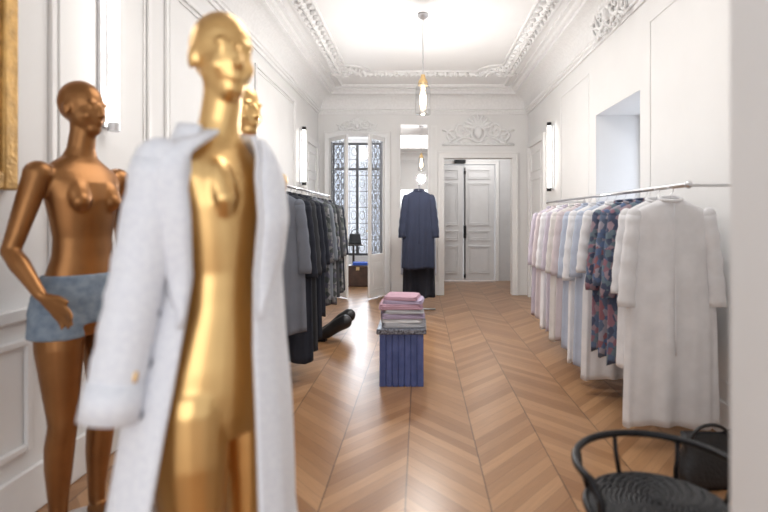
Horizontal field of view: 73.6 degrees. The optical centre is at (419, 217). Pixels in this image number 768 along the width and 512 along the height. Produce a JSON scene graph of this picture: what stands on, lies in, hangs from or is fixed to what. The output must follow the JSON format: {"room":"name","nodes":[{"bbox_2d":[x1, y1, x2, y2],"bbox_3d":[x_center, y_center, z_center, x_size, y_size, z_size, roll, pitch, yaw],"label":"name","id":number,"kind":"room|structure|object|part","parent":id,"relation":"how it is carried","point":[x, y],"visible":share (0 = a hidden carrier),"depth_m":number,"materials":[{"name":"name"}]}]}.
{"room":"clothing store","nodes":[
{"label":"clothing store","id":0,"kind":"room"},
{"bbox_2d":[0,0,317,485],"bbox_3d":[-1.750,-0.400,3.925,0.200,3.300,9.050,0,0,0],"label":"wall","id":1,"kind":"structure","parent":0,"point":[115,150],"depth_m":2.52,"materials":[{"name":"paint"}]},
{"bbox_2d":[0,0,17,189],"bbox_3d":[-1.627,-0.860,1.630,0.045,1.500,0.840,0,0,0],"label":"wall mirror","id":2,"kind":"object","parent":1,"relation":"attached to","point":[8,8],"visible":0.94,"depth_m":2.00,"materials":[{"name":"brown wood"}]},
{"bbox_2d":[0,427,120,511],"bbox_3d":[-1.640,1.150,3.325,0.020,0.200,7.850,0,0,0],"label":"baseboard","id":3,"kind":"structure","parent":1,"relation":"attached to","point":[25,492],"depth_m":2.16,"materials":[{"name":"white paint"}]},
{"bbox_2d":[97,0,120,131],"bbox_3d":[-1.605,-0.900,2.660,0.090,0.900,0.090,0,0,0],"label":"wall sconce","id":4,"kind":"object","parent":1,"relation":"attached to","point":[107,10],"visible":0.85,"depth_m":2.64,"materials":[{"name":"glass"}]},
{"bbox_3d":[-1.590,-0.900,2.660,0.048,0.820,0.048,0,0,0],"label":"lamp shade","id":5,"kind":"part","parent":4,"relation":"part of","materials":[{"name":"white glass"}]},
{"bbox_2d":[0,0,295,466],"bbox_3d":[-1.633,-0.290,4.050,0.035,2.520,6.300,0,0,0],"label":"trim","id":6,"kind":"structure","parent":1,"relation":"attached to","point":[15,315],"depth_m":2.30,"materials":[{"name":"white paint"}]},
{"bbox_2d":[299,126,305,184],"bbox_3d":[-1.605,-0.850,7.020,0.090,0.800,0.090,0,0,0],"label":"wall sconce","id":7,"kind":"object","parent":1,"relation":"attached to","point":[302,132],"visible":1,"depth_m":7.00,"materials":[{"name":"glass"}]},
{"bbox_3d":[-1.590,-0.850,7.020,0.048,0.720,0.048,0,0,0],"label":"lamp shade","id":8,"kind":"part","parent":7,"relation":"part of","materials":[{"name":"white glass"}]},
{"bbox_2d":[287,185,329,197],"bbox_3d":[-1.335,-0.250,4.700,0.630,0.068,2.254,0,0,0],"label":"rail","id":9,"kind":"object","parent":1,"relation":"attached to","point":[288,186],"visible":0.37,"depth_m":4.79,"materials":[{"name":"metal"}]},
{"bbox_2d":[282,194,311,335],"bbox_3d":[-1.040,0.294,3.722,0.513,1.095,0.159,0,0,-1],"label":"coat","id":10,"kind":"object","parent":9,"relation":"hanging from","point":[297,261],"visible":0.39,"depth_m":3.69,"materials":[{"name":"fabric"}]},
{"bbox_2d":[287,191,317,363],"bbox_3d":[-1.040,0.424,3.895,0.534,1.356,0.162,0,0,0],"label":"coat","id":11,"kind":"object","parent":9,"relation":"hanging from","point":[300,345],"visible":0.19,"depth_m":3.87,"materials":[{"name":"fabric"}]},
{"bbox_2d":[290,187,321,351],"bbox_3d":[-1.040,0.409,4.077,0.532,1.325,0.159,0,0,3],"label":"coat","id":12,"kind":"object","parent":9,"relation":"hanging from","point":[314,216],"visible":0.12,"depth_m":4.05,"materials":[{"name":"fabric"}]},
{"bbox_2d":[295,188,326,339],"bbox_3d":[-1.040,0.384,4.263,0.528,1.275,0.158,0,0,-1],"label":"coat","id":13,"kind":"object","parent":9,"relation":"hanging from","point":[318,207],"visible":0.14,"depth_m":4.24,"materials":[{"name":"fabric"}]},
{"bbox_2d":[301,192,329,316],"bbox_3d":[-1.040,0.304,4.455,0.529,1.116,0.161,0,0,1],"label":"jacket","id":14,"kind":"object","parent":9,"relation":"hanging from","point":[325,228],"visible":0.11,"depth_m":4.42,"materials":[{"name":"fabric"}]},
{"bbox_2d":[306,191,333,305],"bbox_3d":[-1.040,0.279,4.649,0.532,1.065,0.159,0,0,0],"label":"shirt","id":15,"kind":"object","parent":9,"relation":"hanging from","point":[328,220],"visible":0.12,"depth_m":4.63,"materials":[{"name":"fabric"}]},
{"bbox_2d":[310,192,337,299],"bbox_3d":[-1.040,0.264,4.852,0.529,1.037,0.158,0,0,-2],"label":"jacket","id":16,"kind":"object","parent":9,"relation":"hanging from","point":[331,213],"visible":0.16,"depth_m":4.83,"materials":[{"name":"fabric"}]},
{"bbox_2d":[315,195,340,304],"bbox_3d":[-1.040,0.304,5.055,0.529,1.116,0.159,0,0,1],"label":"shirt","id":17,"kind":"object","parent":9,"relation":"hanging from","point":[334,301],"visible":0.16,"depth_m":5.02,"materials":[{"name":"fabric"}]},
{"bbox_2d":[318,196,343,296],"bbox_3d":[-1.040,0.279,5.238,0.535,1.065,0.158,0,0,0],"label":"jacket","id":18,"kind":"object","parent":9,"relation":"hanging from","point":[323,199],"visible":0.16,"depth_m":5.22,"materials":[{"name":"fabric"}]},
{"bbox_2d":[322,195,346,292],"bbox_3d":[-1.040,0.279,5.430,0.532,1.065,0.160,0,0,-1],"label":"shirt","id":19,"kind":"object","parent":9,"relation":"hanging from","point":[339,206],"visible":0.12,"depth_m":5.42,"materials":[{"name":"fabric"}]},
{"bbox_2d":[325,196,348,290],"bbox_3d":[-1.040,0.279,5.615,0.513,1.065,0.157,0,0,-3],"label":"jacket","id":20,"kind":"object","parent":9,"relation":"hanging from","point":[326,196],"visible":0.06,"depth_m":5.61,"materials":[{"name":"fabric"}]},
{"bbox_2d":[304,134,318,196],"bbox_3d":[-1.613,0.030,7.715,0.075,2.440,0.910,0,0,0],"label":"door","id":21,"kind":"structure","parent":1,"relation":"in","point":[312,146],"depth_m":7.71,"materials":[{"name":"white wood"}]},
{"bbox_2d":[36,280,729,511],"bbox_3d":[0.250,1.300,4.100,4.200,0.100,13.200,0,0,0],"label":"floor","id":22,"kind":"structure","parent":0,"point":[498,416],"depth_m":3.16,"materials":[{"name":"brown wood"}]},
{"bbox_2d":[0,80,126,511],"bbox_3d":[-1.344,0.350,2.043,0.368,1.804,0.516,0,0,11],"label":"mannequin","id":23,"kind":"object","parent":22,"relation":"on","point":[83,198],"visible":0.74,"depth_m":1.96},
{"bbox_3d":[-1.355,1.244,2.060,0.340,0.012,0.340,0,0,20],"label":"plate","id":24,"kind":"part","parent":23,"relation":"part of","materials":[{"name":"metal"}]},
{"bbox_2d":[76,11,297,511],"bbox_3d":[-0.506,0.386,1.171,0.434,1.729,0.547,0,0,24],"label":"mannequin","id":25,"kind":"object","parent":22,"relation":"on","point":[190,356],"visible":1,"depth_m":1.09},
{"bbox_2d":[240,85,287,190],"bbox_3d":[-0.704,0.359,1.983,0.353,1.785,0.457,0,0,42],"label":"mannequin","id":26,"kind":"object","parent":22,"relation":"on","point":[250,116],"visible":0.05,"depth_m":1.95},
{"bbox_2d":[318,315,351,341],"bbox_3d":[-0.951,1.115,5.203,0.523,0.271,0.142,0,0,5],"label":"boot","id":27,"kind":"object","parent":22,"relation":"on","point":[343,322],"visible":0.74,"depth_m":5.14,"materials":[{"name":"black leather"}]},
{"bbox_2d":[322,309,354,328],"bbox_3d":[-0.947,1.115,5.464,0.523,0.271,0.142,0,0,-20],"label":"boot","id":28,"kind":"object","parent":22,"relation":"on","point":[349,312],"visible":0.31,"depth_m":5.47,"materials":[{"name":"black leather"}]},
{"bbox_2d":[348,244,363,263],"bbox_3d":[-1.280,0.875,9.850,0.400,0.750,0.400,0,0,0],"label":"side table","id":29,"kind":"object","parent":22,"relation":"on","point":[352,245],"visible":0.38,"depth_m":9.83,"materials":[{"name":"metal"}]},
{"bbox_2d":[348,229,361,243],"bbox_3d":[-1.250,0.356,9.850,0.260,0.288,0.120,0,0,0],"label":"handbag","id":30,"kind":"object","parent":29,"relation":"on","point":[353,238],"visible":0.98,"depth_m":9.81,"materials":[{"name":"black leather"}]},
{"bbox_2d":[348,264,367,286],"bbox_3d":[-1.130,1.058,9.445,0.410,0.385,0.340,0,0,0],"label":"trunk","id":31,"kind":"object","parent":22,"relation":"on","point":[357,274],"visible":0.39,"depth_m":9.29,"materials":[{"name":"brown leather"}]},
{"bbox_3d":[-1.130,0.892,9.450,0.410,0.055,0.330,0,0,0],"label":"lid","id":32,"kind":"part","parent":31,"relation":"part of","materials":[{"name":"brown leather"}]},
{"bbox_2d":[352,261,367,264],"bbox_3d":[-1.100,0.838,9.450,0.301,0.053,0.262,0,0,-6],"label":"folded cloth","id":33,"kind":"object","parent":31,"relation":"on","point":[354,262],"visible":0.9,"depth_m":9.34,"materials":[{"name":"blue fabric"}]},
{"bbox_2d":[376,318,426,386],"bbox_3d":[-0.137,1.035,3.980,0.370,0.430,0.420,0,0,0],"label":"stool","id":34,"kind":"object","parent":22,"relation":"on","point":[401,349],"visible":0.8,"depth_m":3.79,"materials":[{"name":"blue fabric"}]},
{"bbox_3d":[-0.137,0.840,3.980,0.370,0.040,0.420,0,0,0],"label":"seat","id":35,"kind":"part","parent":34,"relation":"part of","materials":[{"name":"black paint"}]},
{"bbox_2d":[382,319,424,327],"bbox_3d":[-0.131,0.800,3.982,0.331,0.038,0.342,0,0,-4],"label":"sweater","id":36,"kind":"object","parent":34,"relation":"on","point":[422,324],"visible":0.44,"depth_m":3.82,"materials":[{"name":"beige fabric"}]},
{"bbox_2d":[381,319,421,322],"bbox_3d":[-0.141,0.768,3.984,0.321,0.033,0.332,0,0,-1],"label":"sweater","id":37,"kind":"object","parent":36,"relation":"on","point":[382,320],"visible":0.44,"depth_m":3.82,"materials":[{"name":"white fabric"}]},
{"bbox_2d":[381,310,424,318],"bbox_3d":[-0.135,0.735,3.979,0.341,0.041,0.332,0,0,-4],"label":"sweater","id":38,"kind":"object","parent":37,"relation":"on","point":[383,316],"visible":0.57,"depth_m":3.82,"materials":[{"name":"pink fabric"}]},
{"bbox_2d":[383,309,423,313],"bbox_3d":[-0.126,0.701,3.979,0.311,0.033,0.332,0,0,-2],"label":"sweater","id":39,"kind":"object","parent":38,"relation":"on","point":[422,310],"visible":0.48,"depth_m":3.82,"materials":[{"name":"beige fabric"}]},
{"bbox_2d":[379,298,422,309],"bbox_3d":[-0.148,0.666,3.984,0.341,0.043,0.332,0,0,-2],"label":"sweater","id":40,"kind":"object","parent":39,"relation":"on","point":[382,306],"visible":0.65,"depth_m":3.82,"materials":[{"name":"pink fabric"}]},
{"bbox_2d":[383,296,423,304],"bbox_3d":[-0.125,0.634,3.986,0.311,0.029,0.302,0,0,2],"label":"sweater","id":41,"kind":"object","parent":40,"relation":"on","point":[420,300],"visible":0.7,"depth_m":3.84,"materials":[{"name":"pink fabric"}]},
{"bbox_2d":[383,292,420,300],"bbox_3d":[-0.140,0.608,3.983,0.271,0.031,0.282,0,0,5],"label":"sweater","id":42,"kind":"object","parent":41,"relation":"on","point":[392,296],"visible":1,"depth_m":3.88,"materials":[{"name":"pink fabric"}]},
{"bbox_2d":[418,184,434,309],"bbox_3d":[-0.010,0.415,6.616,0.440,1.670,0.712,0,0,0],"label":"stand","id":43,"kind":"object","parent":22,"relation":"on","point":[418,184],"visible":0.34,"depth_m":6.95,"materials":[{"name":"metal"}]},
{"bbox_2d":[398,185,438,269],"bbox_3d":[-0.015,0.114,6.341,0.506,1.055,0.159,0,0,0],"label":"jacket","id":44,"kind":"object","parent":43,"relation":"hanging from","point":[418,223],"visible":1,"depth_m":6.30,"materials":[{"name":"fabric"}]},
{"bbox_2d":[403,188,434,298],"bbox_3d":[-0.015,0.304,6.534,0.500,1.435,0.156,0,0,2],"label":"coat","id":45,"kind":"object","parent":43,"relation":"hanging from","point":[421,281],"visible":0.13,"depth_m":6.49,"materials":[{"name":"fabric"}]},
{"bbox_2d":[398,198,439,275],"bbox_3d":[-0.015,0.174,6.743,0.545,1.175,0.158,0,0,3],"label":"shirt","id":46,"kind":"object","parent":43,"relation":"hanging from","point":[402,198],"visible":0.07,"depth_m":6.72,"materials":[{"name":"fabric"}]},
{"bbox_2d":[571,429,729,511],"bbox_3d":[0.666,0.965,1.435,0.471,0.572,0.440,0,0,2],"label":"armchair","id":47,"kind":"object","parent":22,"relation":"on","point":[619,491],"visible":0.98,"depth_m":1.48,"materials":[{"name":"black metal"}]},
{"bbox_3d":[0.665,0.812,1.420,0.376,0.025,0.376,0,0,14],"label":"seat","id":48,"kind":"part","parent":47,"relation":"part of","materials":[{"name":"black wicker"}]},
{"bbox_2d":[673,423,729,489],"bbox_3d":[1.360,1.104,2.420,0.315,0.284,0.150,0,0,-6],"label":"handbag","id":49,"kind":"object","parent":22,"relation":"on","point":[703,469],"visible":0.68,"depth_m":2.37,"materials":[{"name":"black leather"}]},
{"bbox_2d":[333,139,509,280],"bbox_3d":[0.000,-0.250,10.275,4.400,3.000,0.150,0,0,0],"label":"wall","id":50,"kind":"structure","parent":0,"point":[504,164],"depth_m":10.20,"materials":[{"name":"paint"}]},
{"bbox_2d":[333,143,380,255],"bbox_3d":[-1.250,-0.375,10.274,1.016,2.264,0.108,0,0,0],"label":"window","id":51,"kind":"structure","parent":50,"relation":"in","point":[357,169],"depth_m":10.31,"materials":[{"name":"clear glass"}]},
{"bbox_2d":[454,160,465,163],"bbox_3d":[0.790,-1.115,10.117,0.220,0.070,0.075,0,0,0],"label":"lamp","id":52,"kind":"object","parent":50,"relation":"attached to","point":[455,161],"visible":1,"depth_m":10.08,"materials":[{"name":"black metal"}]},
{"bbox_2d":[444,165,493,279],"bbox_3d":[0.860,0.090,10.146,1.240,2.280,0.149,0,0,0],"label":"door","id":53,"kind":"structure","parent":50,"relation":"in","point":[468,189],"depth_m":10.17,"materials":[{"name":"grey paint"}]},
{"bbox_2d":[444,161,498,280],"bbox_3d":[0.860,0.055,10.178,1.420,2.390,0.045,0,0,0],"label":"trim","id":54,"kind":"structure","parent":50,"relation":"attached to","point":[496,163],"depth_m":10.18,"materials":[{"name":"white paint"}]},
{"bbox_2d":[318,114,527,294],"bbox_3d":[0.050,-0.400,8.375,3.400,3.300,0.150,0,0,0],"label":"wall","id":55,"kind":"structure","parent":0,"point":[518,137],"depth_m":8.30,"materials":[{"name":"paint"}]},
{"bbox_2d":[329,134,347,297],"bbox_3d":[-1.304,-0.030,8.052,0.093,2.520,0.490,0,0,-43],"label":"door","id":56,"kind":"structure","parent":55,"relation":"in","point":[344,154],"depth_m":7.95,"materials":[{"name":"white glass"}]},
{"bbox_2d":[324,131,389,294],"bbox_3d":[-1.015,-0.075,8.277,1.070,2.650,0.045,0,0,0],"label":"trim","id":57,"kind":"structure","parent":55,"relation":"attached to","point":[327,134],"depth_m":8.28,"materials":[{"name":"white paint"}]},
{"bbox_2d":[336,117,377,130],"bbox_3d":[-1.020,-1.508,8.288,0.666,0.253,0.063,0,0,0],"label":"trim","id":58,"kind":"structure","parent":55,"relation":"attached to","point":[357,122],"depth_m":8.28,"materials":[{"name":"paint"}]},
{"bbox_2d":[366,134,384,297],"bbox_3d":[-0.705,-0.030,8.049,0.093,2.520,0.470,0,0,25],"label":"door","id":59,"kind":"structure","parent":55,"relation":"in","point":[376,262],"depth_m":8.02,"materials":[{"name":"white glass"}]},
{"bbox_2d":[399,123,428,240],"bbox_3d":[-0.095,-0.580,8.283,0.480,1.900,0.035,0,0,0],"label":"wall mirror","id":60,"kind":"object","parent":55,"relation":"attached to","point":[413,137],"visible":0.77,"depth_m":8.27,"materials":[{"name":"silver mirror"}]},
{"bbox_2d":[391,283,437,294],"bbox_3d":[-0.090,1.150,8.290,0.760,0.200,0.020,0,0,0],"label":"baseboard","id":61,"kind":"structure","parent":55,"relation":"attached to","point":[395,287],"depth_m":8.28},
{"bbox_2d":[430,125,436,276],"bbox_3d":[0.225,-0.275,8.294,0.110,2.450,0.012,0,0,0],"label":"trim","id":62,"kind":"structure","parent":55,"relation":"attached to","point":[431,126],"depth_m":8.29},
{"bbox_2d":[442,115,513,145],"bbox_3d":[0.940,-1.414,8.288,1.173,0.515,0.131,0,0,0],"label":"trim","id":63,"kind":"structure","parent":55,"relation":"attached to","point":[478,123],"depth_m":8.27,"materials":[{"name":"paint"}]},
{"bbox_2d":[438,152,518,294],"bbox_3d":[0.940,0.090,8.277,1.300,2.320,0.045,0,0,0],"label":"trim","id":64,"kind":"structure","parent":55,"relation":"attached to","point":[441,155],"depth_m":8.28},
{"bbox_2d":[281,0,569,85],"bbox_3d":[0.250,-2.100,4.600,4.200,0.100,7.700,0,0,0],"label":"ceiling","id":65,"kind":"structure","parent":0,"point":[375,35],"depth_m":5.72,"materials":[{"name":"paint"}]},
{"bbox_2d":[418,12,427,105],"bbox_3d":[0.030,-1.544,5.150,0.150,1.012,0.150,0,0,0],"label":"pendant lamp","id":66,"kind":"object","parent":65,"relation":"hanging from","point":[422,83],"visible":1,"depth_m":5.13,"materials":[{"name":"glass"}]},
{"bbox_3d":[0.030,-1.710,5.150,0.011,0.580,0.011,0,0,-22],"label":"rod","id":67,"kind":"part","parent":66,"relation":"part of","materials":[{"name":"metal"}]},
{"bbox_3d":[0.030,-1.232,5.150,0.076,0.215,0.076,0,0,0],"label":"bulb","id":68,"kind":"part","parent":66,"relation":"part of","materials":[{"name":"white glass"}]},
{"bbox_2d":[288,0,562,85],"bbox_3d":[0.050,-2.038,4.575,2.652,0.085,5.662,0,0,0],"label":"trim","id":69,"kind":"structure","parent":65,"relation":"attached to","point":[523,42],"depth_m":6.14,"materials":[{"name":"paint"}]},
{"bbox_2d":[528,0,729,403],"bbox_3d":[2.000,-0.400,4.600,0.500,3.300,7.700,0,0,0],"label":"wall","id":70,"kind":"structure","parent":0,"point":[690,39],"depth_m":3.77,"materials":[{"name":"paint"}]},
{"bbox_2d":[206,0,646,113],"bbox_3d":[0.050,-1.865,4.600,3.400,0.370,7.400,0,0,0],"label":"trim","id":71,"kind":"structure","parent":70,"relation":"attached to","point":[274,34],"depth_m":6.56,"materials":[{"name":"paint"}]},
{"bbox_2d":[527,132,545,296],"bbox_3d":[1.712,0.030,7.625,0.075,2.440,1.030,0,0,0],"label":"door","id":72,"kind":"structure","parent":70,"relation":"in","point":[536,148],"depth_m":7.69,"materials":[{"name":"white wood"}]},
{"bbox_2d":[547,122,554,190],"bbox_3d":[1.705,-0.800,6.700,0.090,0.900,0.090,0,0,0],"label":"wall sconce","id":73,"kind":"object","parent":70,"relation":"attached to","point":[550,127],"visible":1,"depth_m":6.68,"materials":[{"name":"glass"}]},
{"bbox_3d":[1.690,-0.800,6.700,0.048,0.820,0.048,0,0,0],"label":"lamp shade","id":74,"kind":"part","parent":73,"relation":"part of","materials":[{"name":"white glass"}]},
{"bbox_2d":[589,0,629,43],"bbox_3d":[1.655,-1.841,4.550,0.108,0.354,0.870,0,0,0],"label":"trim","id":75,"kind":"structure","parent":70,"relation":"attached to","point":[605,12],"depth_m":4.52,"materials":[{"name":"paint"}]},
{"bbox_2d":[546,181,729,203],"bbox_3d":[1.550,-0.170,4.060,0.400,0.068,2.934,0,0,0],"label":"rail","id":76,"kind":"object","parent":70,"relation":"attached to","point":[688,184],"visible":0.88,"depth_m":3.12,"materials":[{"name":"metal"}]},
{"bbox_2d":[527,202,555,315],"bbox_3d":[1.370,0.419,5.285,0.529,1.186,0.146,0,0,1],"label":"dress","id":77,"kind":"object","parent":76,"relation":"hanging from","point":[530,246],"visible":0.12,"depth_m":5.26,"materials":[{"name":"fabric"}]},
{"bbox_2d":[531,201,559,318],"bbox_3d":[1.370,0.419,5.090,0.533,1.185,0.146,0,0,1],"label":"dress","id":78,"kind":"object","parent":76,"relation":"hanging from","point":[537,225],"visible":0.22,"depth_m":5.07,"materials":[{"name":"fabric"}]},
{"bbox_2d":[536,202,567,328],"bbox_3d":[1.370,0.444,4.896,0.530,1.235,0.143,0,0,1],"label":"dress","id":79,"kind":"object","parent":76,"relation":"hanging from","point":[544,214],"visible":0.17,"depth_m":4.88,"materials":[{"name":"fabric"}]},
{"bbox_2d":[541,202,570,331],"bbox_3d":[1.370,0.434,4.700,0.532,1.215,0.146,0,0,-1],"label":"dress","id":80,"kind":"object","parent":76,"relation":"hanging from","point":[547,225],"visible":0.13,"depth_m":4.67,"materials":[{"name":"fabric"}]},
{"bbox_2d":[545,200,580,341],"bbox_3d":[1.370,0.454,4.505,0.551,1.257,0.144,0,0,-2],"label":"dress","id":81,"kind":"object","parent":76,"relation":"hanging from","point":[552,312],"visible":0.16,"depth_m":4.48,"materials":[{"name":"fabric"}]},
{"bbox_2d":[550,198,583,340],"bbox_3d":[1.370,0.434,4.321,0.547,1.215,0.144,0,0,0],"label":"dress","id":82,"kind":"object","parent":76,"relation":"hanging from","point":[559,217],"visible":0.23,"depth_m":4.29,"materials":[{"name":"fabric"}]},
{"bbox_2d":[557,197,595,349],"bbox_3d":[1.370,0.444,4.138,0.535,1.235,0.144,0,0,0],"label":"dress","id":83,"kind":"object","parent":76,"relation":"hanging from","point":[564,332],"visible":0.2,"depth_m":4.12,"materials":[{"name":"fabric"}]},
{"bbox_2d":[562,196,599,362],"bbox_3d":[1.370,0.474,3.958,0.549,1.295,0.145,0,0,1],"label":"dress","id":84,"kind":"object","parent":76,"relation":"hanging from","point":[572,215],"visible":0.2,"depth_m":3.94,"materials":[{"name":"fabric"}]},
{"bbox_2d":[569,195,607,366],"bbox_3d":[1.370,0.464,3.781,0.551,1.275,0.145,0,0,0],"label":"dress","id":85,"kind":"object","parent":76,"relation":"hanging from","point":[580,277],"visible":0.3,"depth_m":3.76,"materials":[{"name":"fabric"}]},
{"bbox_2d":[576,194,623,380],"bbox_3d":[1.370,0.484,3.606,0.549,1.315,0.143,0,0,1],"label":"dress","id":86,"kind":"object","parent":76,"relation":"hanging from","point":[593,367],"visible":0.31,"depth_m":3.58,"materials":[{"name":"fabric"}]},
{"bbox_2d":[585,193,626,351],"bbox_3d":[1.370,0.364,3.443,0.528,1.075,0.144,0,0,2],"label":"dress","id":87,"kind":"object","parent":76,"relation":"hanging from","point":[596,214],"visible":0.19,"depth_m":3.42,"materials":[{"name":"fabric"}]},
{"bbox_2d":[592,192,636,357],"bbox_3d":[1.370,0.364,3.284,0.537,1.076,0.148,0,0,2],"label":"dress","id":88,"kind":"object","parent":76,"relation":"hanging from","point":[600,241],"visible":0.22,"depth_m":3.26,"materials":[{"name":"fabric"}]},
{"bbox_2d":[600,190,647,365],"bbox_3d":[1.370,0.364,3.122,0.556,1.075,0.145,0,0,0],"label":"dress","id":89,"kind":"object","parent":76,"relation":"hanging from","point":[612,224],"visible":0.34,"depth_m":3.09,"materials":[{"name":"fabric"}]},
{"bbox_2d":[611,189,659,368],"bbox_3d":[1.370,0.344,2.956,0.551,1.036,0.149,0,0,-1],"label":"dress","id":90,"kind":"object","parent":76,"relation":"hanging from","point":[622,216],"visible":0.16,"depth_m":2.94,"materials":[{"name":"fabric"}]},
{"bbox_2d":[617,186,726,430],"bbox_3d":[1.370,0.484,2.798,0.591,1.315,0.144,0,0,1],"label":"coat","id":91,"kind":"object","parent":76,"relation":"hanging from","point":[672,283],"visible":0.98,"depth_m":2.77,"materials":[{"name":"fabric"}]},
{"bbox_2d":[561,0,729,385],"bbox_3d":[1.747,-0.275,4.175,0.006,2.450,4.350,0,0,0],"label":"trim","id":92,"kind":"structure","parent":70,"relation":"attached to","point":[673,1],"depth_m":3.89,"materials":[{"name":"paint"}]},
{"bbox_2d":[712,398,729,431],"bbox_3d":[1.740,1.150,3.975,0.020,0.200,6.150,0,0,0],"label":"baseboard","id":93,"kind":"structure","parent":70,"relation":"attached to","point":[724,407],"depth_m":2.91,"materials":[{"name":"white paint"}]},
{"bbox_2d":[730,0,767,511],"bbox_3d":[0.050,-0.400,0.825,3.400,3.300,0.150,0,0,0],"label":"wall","id":94,"kind":"structure","parent":0,"point":[748,18],"depth_m":0.85,"materials":[{"name":"paint"}]}
]}

